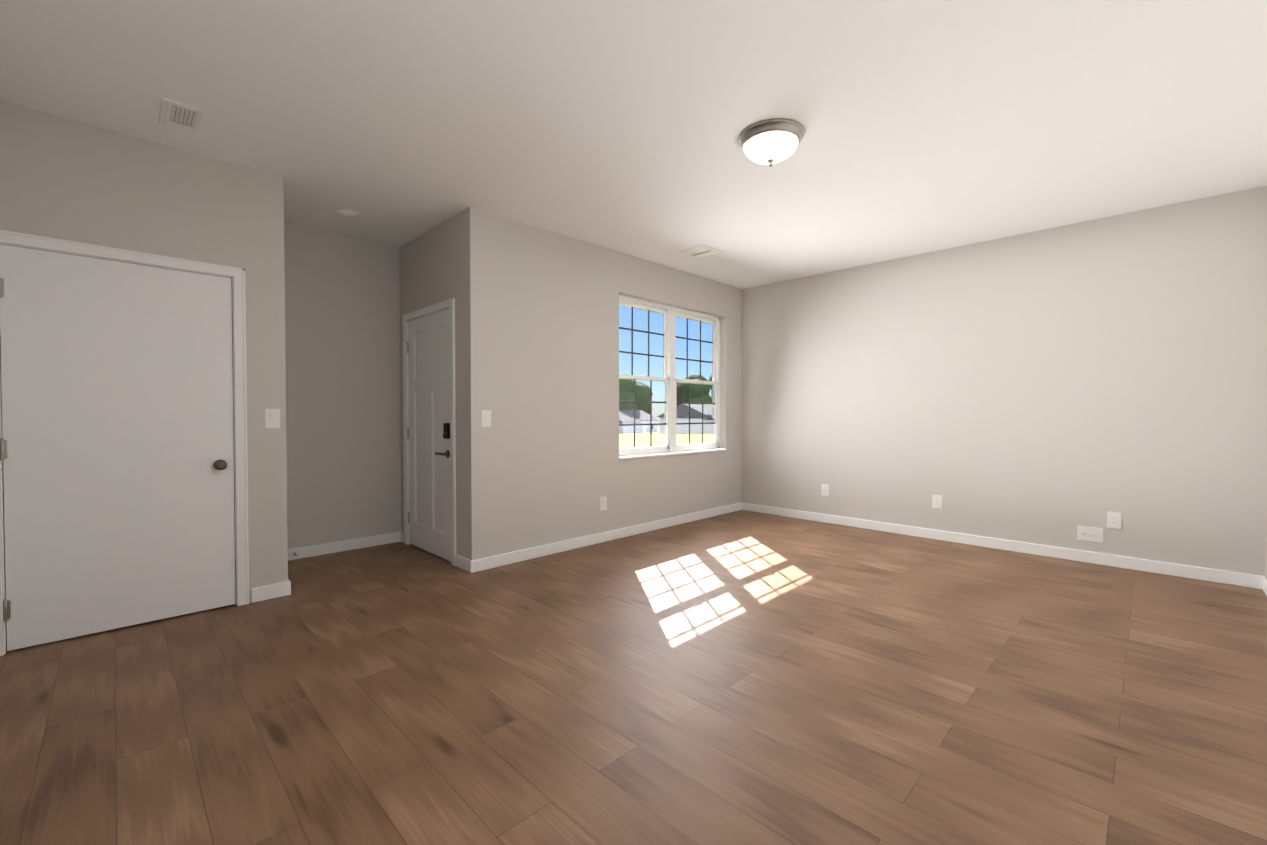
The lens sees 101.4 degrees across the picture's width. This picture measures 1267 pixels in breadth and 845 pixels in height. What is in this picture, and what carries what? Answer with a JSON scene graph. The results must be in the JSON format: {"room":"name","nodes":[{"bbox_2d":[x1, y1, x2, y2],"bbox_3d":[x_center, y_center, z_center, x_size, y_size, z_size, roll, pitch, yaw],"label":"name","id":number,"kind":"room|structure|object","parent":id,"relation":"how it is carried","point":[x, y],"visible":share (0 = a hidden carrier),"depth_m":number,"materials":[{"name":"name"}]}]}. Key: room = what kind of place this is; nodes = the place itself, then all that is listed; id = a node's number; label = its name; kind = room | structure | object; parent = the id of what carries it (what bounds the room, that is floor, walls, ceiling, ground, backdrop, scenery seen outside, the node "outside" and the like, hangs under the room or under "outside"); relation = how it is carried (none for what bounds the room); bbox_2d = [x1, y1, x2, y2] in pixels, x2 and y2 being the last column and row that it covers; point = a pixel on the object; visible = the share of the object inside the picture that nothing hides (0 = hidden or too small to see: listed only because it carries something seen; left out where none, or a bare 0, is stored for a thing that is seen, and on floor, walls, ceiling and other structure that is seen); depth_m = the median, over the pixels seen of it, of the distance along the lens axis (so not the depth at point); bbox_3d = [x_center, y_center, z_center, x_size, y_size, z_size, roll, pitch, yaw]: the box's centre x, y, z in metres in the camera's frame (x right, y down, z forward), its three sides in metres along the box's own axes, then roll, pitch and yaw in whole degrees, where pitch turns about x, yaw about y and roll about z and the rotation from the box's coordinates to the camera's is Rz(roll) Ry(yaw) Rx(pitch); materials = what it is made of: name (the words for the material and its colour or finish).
{"room":"empty living room","nodes":[
{"label":"empty living room","id":0,"kind":"room"},
{"bbox_2d":[0,100,287,602],"bbox_3d":[-2.797,-0.224,2.975,0.120,2.740,1.337,1,1,45],"label":"wall","id":1,"kind":"structure","parent":0,"point":[64,178],"depth_m":3.04,"materials":[{"name":"grey paint"}]},
{"bbox_2d":[0,244,235,650],"bbox_3d":[-2.795,0.126,2.874,0.106,2.021,0.930,1,1,45],"label":"closet door","id":2,"kind":"structure","parent":1,"relation":"in","point":[116,450],"depth_m":2.84,"materials":[{"name":"white wood"}]},
{"bbox_2d":[0,230,248,655],"bbox_3d":[-2.836,0.098,2.926,0.141,2.099,1.045,1,1,45],"label":"trim","id":3,"kind":"structure","parent":1,"relation":"attached to","point":[236,275],"depth_m":3.20,"materials":[{"name":"white wood"}]},
{"bbox_2d":[265,409,279,428],"bbox_3d":[-2.332,-0.025,3.352,0.010,0.128,0.082,1,1,45],"label":"light switch","id":4,"kind":"object","parent":1,"relation":"attached to","point":[272,418],"visible":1,"depth_m":3.35,"materials":[{"name":"white plastic"}]},
{"bbox_2d":[271,579,290,595],"bbox_3d":[-2.596,1.088,3.753,0.934,0.092,0.018,1,1,45],"label":"baseboard","id":5,"kind":"structure","parent":1,"relation":"attached to","point":[284,588],"depth_m":3.40,"materials":[{"name":"white wood"}]},
{"bbox_2d":[284,223,400,548],"bbox_3d":[-3.124,-0.240,3.990,0.120,2.740,2.551,1,1,45],"label":"wall","id":6,"kind":"structure","parent":0,"point":[342,353],"depth_m":4.50,"materials":[{"name":"grey paint"}]},
{"bbox_2d":[288,532,403,560],"bbox_3d":[-2.557,1.076,4.474,0.030,0.092,1.094,1,1,45],"label":"baseboard","id":7,"kind":"structure","parent":6,"relation":"attached to","point":[333,547],"depth_m":4.52,"materials":[{"name":"white wood"}]},
{"bbox_2d":[399,215,458,554],"bbox_3d":[-1.760,-0.249,4.536,1.279,2.740,0.150,1,1,45],"label":"wall","id":8,"kind":"structure","parent":0,"point":[428,268],"depth_m":4.36,"materials":[{"name":"grey paint"}]},
{"bbox_2d":[407,309,450,560],"bbox_3d":[-1.754,0.099,4.421,0.874,2.019,0.102,1,1,45],"label":"entry door","id":9,"kind":"structure","parent":8,"relation":"in","point":[428,429],"depth_m":4.41,"materials":[{"name":"white wood"}]},
{"bbox_2d":[403,298,455,565],"bbox_3d":[-1.698,0.072,4.465,0.988,2.099,0.171,1,1,45],"label":"door frame","id":10,"kind":"structure","parent":8,"relation":"attached to","point":[433,309],"depth_m":4.24,"materials":[{"name":"painted white wood"}]},
{"bbox_2d":[457,207,741,560],"bbox_3d":[-0.007,-0.261,5.244,0.200,2.740,3.630,1,1,45],"label":"wall","id":11,"kind":"structure","parent":0,"point":[540,463],"depth_m":4.46,"materials":[{"name":"grey paint"}]},
{"bbox_2d":[481,410,490,426],"bbox_3d":[-1.127,-0.030,3.977,0.010,0.128,0.082,1,1,45],"label":"light switch","id":12,"kind":"object","parent":11,"relation":"attached to","point":[485,418],"visible":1,"depth_m":3.97,"materials":[{"name":"white plastic"}]},
{"bbox_2d":[600,496,606,510],"bbox_3d":[-0.280,0.756,4.840,0.008,0.128,0.082,1,1,45],"label":"outlet","id":13,"kind":"object","parent":11,"relation":"attached to","point":[603,503],"visible":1,"depth_m":4.84,"materials":[{"name":"white plastic"}]},
{"bbox_2d":[467,502,742,572],"bbox_3d":[0.052,1.064,5.176,0.018,0.092,3.613,1,1,45],"label":"baseboard","id":14,"kind":"structure","parent":11,"relation":"attached to","point":[490,562],"depth_m":4.70,"materials":[{"name":"white wood"}]},
{"bbox_2d":[619,304,710,323],"bbox_3d":[0.188,-1.619,5.982,0.600,0.530,4.680,1,1,45],"label":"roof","id":15,"kind":"structure","parent":11,"relation":"attached to","point":[661,313],"depth_m":6.42,"materials":[{"name":"white"}]},
{"bbox_2d":[619,295,719,455],"bbox_3d":[0.398,-0.459,5.678,0.084,1.600,1.762,1,1,45],"label":"window","id":16,"kind":"structure","parent":11,"relation":"in","point":[668,378],"depth_m":5.64,"materials":[{"name":"white plastic"}]},
{"bbox_2d":[619,448,726,459],"bbox_3d":[0.461,0.336,5.628,0.103,0.022,1.762,1,1,45],"label":"window sill","id":17,"kind":"structure","parent":11,"relation":"attached to","point":[665,454],"depth_m":5.47,"materials":[{"name":"white wood"}]},
{"bbox_2d":[0,510,1266,844],"bbox_3d":[0.228,1.180,3.371,5.772,0.080,6.381,1,1,45],"label":"floor","id":18,"kind":"structure","parent":0,"point":[744,678],"depth_m":2.13,"materials":[{"name":"brown wood"}]},
{"bbox_2d":[0,0,1266,288],"bbox_3d":[0.228,-1.659,3.324,5.772,0.120,6.381,1,1,45],"label":"ceiling","id":19,"kind":"structure","parent":0,"point":[924,124],"depth_m":2.62,"materials":[{"name":"white paint"}]},
{"bbox_2d":[159,97,202,134],"bbox_3d":[-2.351,-1.581,2.693,0.310,0.017,0.152,1,1,45],"label":"ceiling vent","id":20,"kind":"object","parent":19,"relation":"in","point":[180,116],"visible":1,"depth_m":2.67,"materials":[{"name":"white metal"}]},
{"bbox_2d":[334,208,362,218],"bbox_3d":[-2.190,-1.605,3.986,0.194,0.012,0.194,1,1,45],"label":"recessed light","id":21,"kind":"object","parent":19,"relation":"in","point":[348,213],"visible":0.98,"depth_m":3.99,"materials":[{"name":"white"}]},
{"bbox_2d":[679,245,722,258],"bbox_3d":[0.645,-1.617,4.942,0.300,0.019,0.300,1,1,45],"label":"ceiling vent","id":22,"kind":"object","parent":19,"relation":"in","point":[701,251],"visible":1,"depth_m":4.91,"materials":[{"name":"white metal"}]},
{"bbox_2d":[738,119,804,166],"bbox_3d":[0.764,-1.507,2.887,0.356,0.170,0.356,1,1,45],"label":"flush-mount ceiling light","id":23,"kind":"object","parent":19,"relation":"attached to","point":[770,142],"visible":1,"depth_m":2.79,"materials":[{"name":"white glass"}]},
{"bbox_2d":[741,185,1266,575],"bbox_3d":[2.865,-0.259,5.081,4.493,2.740,0.200,1,1,45],"label":"wall","id":24,"kind":"structure","parent":0,"point":[1055,386],"depth_m":4.37,"materials":[{"name":"grey paint"}]},
{"bbox_2d":[821,484,828,495],"bbox_3d":[2.107,0.741,5.709,0.082,0.128,0.008,1,1,45],"label":"electrical outlet","id":25,"kind":"object","parent":24,"relation":"attached to","point":[824,489],"visible":1,"depth_m":5.71,"materials":[{"name":"white plastic"}]},
{"bbox_2d":[932,495,941,508],"bbox_3d":[2.885,0.754,4.931,0.082,0.128,0.008,1,1,45],"label":"electrical outlet","id":26,"kind":"object","parent":24,"relation":"attached to","point":[937,501],"visible":1,"depth_m":4.93,"materials":[{"name":"white plastic"}]},
{"bbox_2d":[743,503,1258,588],"bbox_3d":[2.802,1.067,5.012,4.131,0.092,0.018,1,1,45],"label":"baseboard","id":27,"kind":"structure","parent":24,"relation":"attached to","point":[1179,570],"depth_m":4.39,"materials":[{"name":"white wood"}]},
{"bbox_2d":[1077,525,1102,542],"bbox_3d":[3.658,0.895,4.158,0.156,0.116,0.012,1,1,45],"label":"outlet plate","id":28,"kind":"object","parent":24,"relation":"attached to","point":[1091,534],"visible":1,"depth_m":4.16,"materials":[{"name":"white plastic"}]},
{"bbox_2d":[1107,511,1120,528],"bbox_3d":[3.760,0.764,4.058,0.082,0.128,0.008,1,1,45],"label":"electrical outlet","id":29,"kind":"object","parent":24,"relation":"attached to","point":[1113,519],"visible":1,"depth_m":4.06,"materials":[{"name":"white plastic"}]},
{"bbox_2d":[1265,524,1266,577],"bbox_3d":[2.157,-0.195,1.280,0.120,2.740,6.181,1,1,45],"label":"wall","id":30,"kind":"structure","parent":0,"point":[1266,552],"depth_m":3.51,"materials":[{"name":"grey paint"}]},
{"bbox_2d":[1259,575,1266,595],"bbox_3d":[2.150,1.127,1.393,0.018,0.092,6.061,1,1,45],"label":"baseboard","id":31,"kind":"structure","parent":30,"relation":"attached to","point":[1262,579],"depth_m":3.50,"materials":[{"name":"white wood"}]},
{"label":"outside","id":32,"kind":"structure","parent":0,"visible":0},
{"bbox_2d":[619,428,711,447],"bbox_3d":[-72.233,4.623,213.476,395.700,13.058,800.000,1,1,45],"label":"ground","id":33,"kind":"structure","parent":32,"point":[659,435],"depth_m":54.91,"materials":[{"name":"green plant"}]},
{"bbox_2d":[619,374,637,409],"bbox_3d":[-4.937,-5.160,130.451,14.965,15.522,11.972,1,1,45],"label":"tree","id":34,"kind":"object","parent":33,"relation":"on","point":[628,396],"depth_m":124.56,"materials":[{"name":"green plant"}]},
{"bbox_2d":[619,410,658,433],"bbox_3d":[-2.215,-0.142,115.246,12.300,5.300,14.800,1,1,39],"label":"house","id":35,"kind":"structure","parent":33,"relation":"on","point":[644,416],"depth_m":113.67,"materials":[{"name":"grey"}]},
{"bbox_2d":[633,384,649,413],"bbox_3d":[1.463,-3.794,136.612,9.639,12.584,10.089,1,1,45],"label":"tree","id":36,"kind":"object","parent":33,"relation":"on","point":[644,399],"depth_m":132.07,"materials":[{"name":"green plant"}]},
{"bbox_2d":[632,380,652,394],"bbox_3d":[-0.910,-4.754,146.848,11.673,14.692,11.414,1,1,45],"label":"tree","id":37,"kind":"object","parent":33,"relation":"on","point":[646,386],"depth_m":145.12,"materials":[{"name":"green plant"}]},
{"bbox_2d":[657,404,711,433],"bbox_3d":[13.713,-0.662,92.978,12.300,5.300,15.800,1,1,38],"label":"house","id":38,"kind":"structure","parent":33,"relation":"on","point":[693,414],"depth_m":86.83,"materials":[{"name":"white"}]},
{"bbox_2d":[676,375,711,406],"bbox_3d":[13.220,-4.224,117.121,11.584,12.642,9.916,1,1,45],"label":"tree","id":39,"kind":"object","parent":33,"relation":"on","point":[694,387],"depth_m":112.50,"materials":[{"name":"green plant"}]}
]}

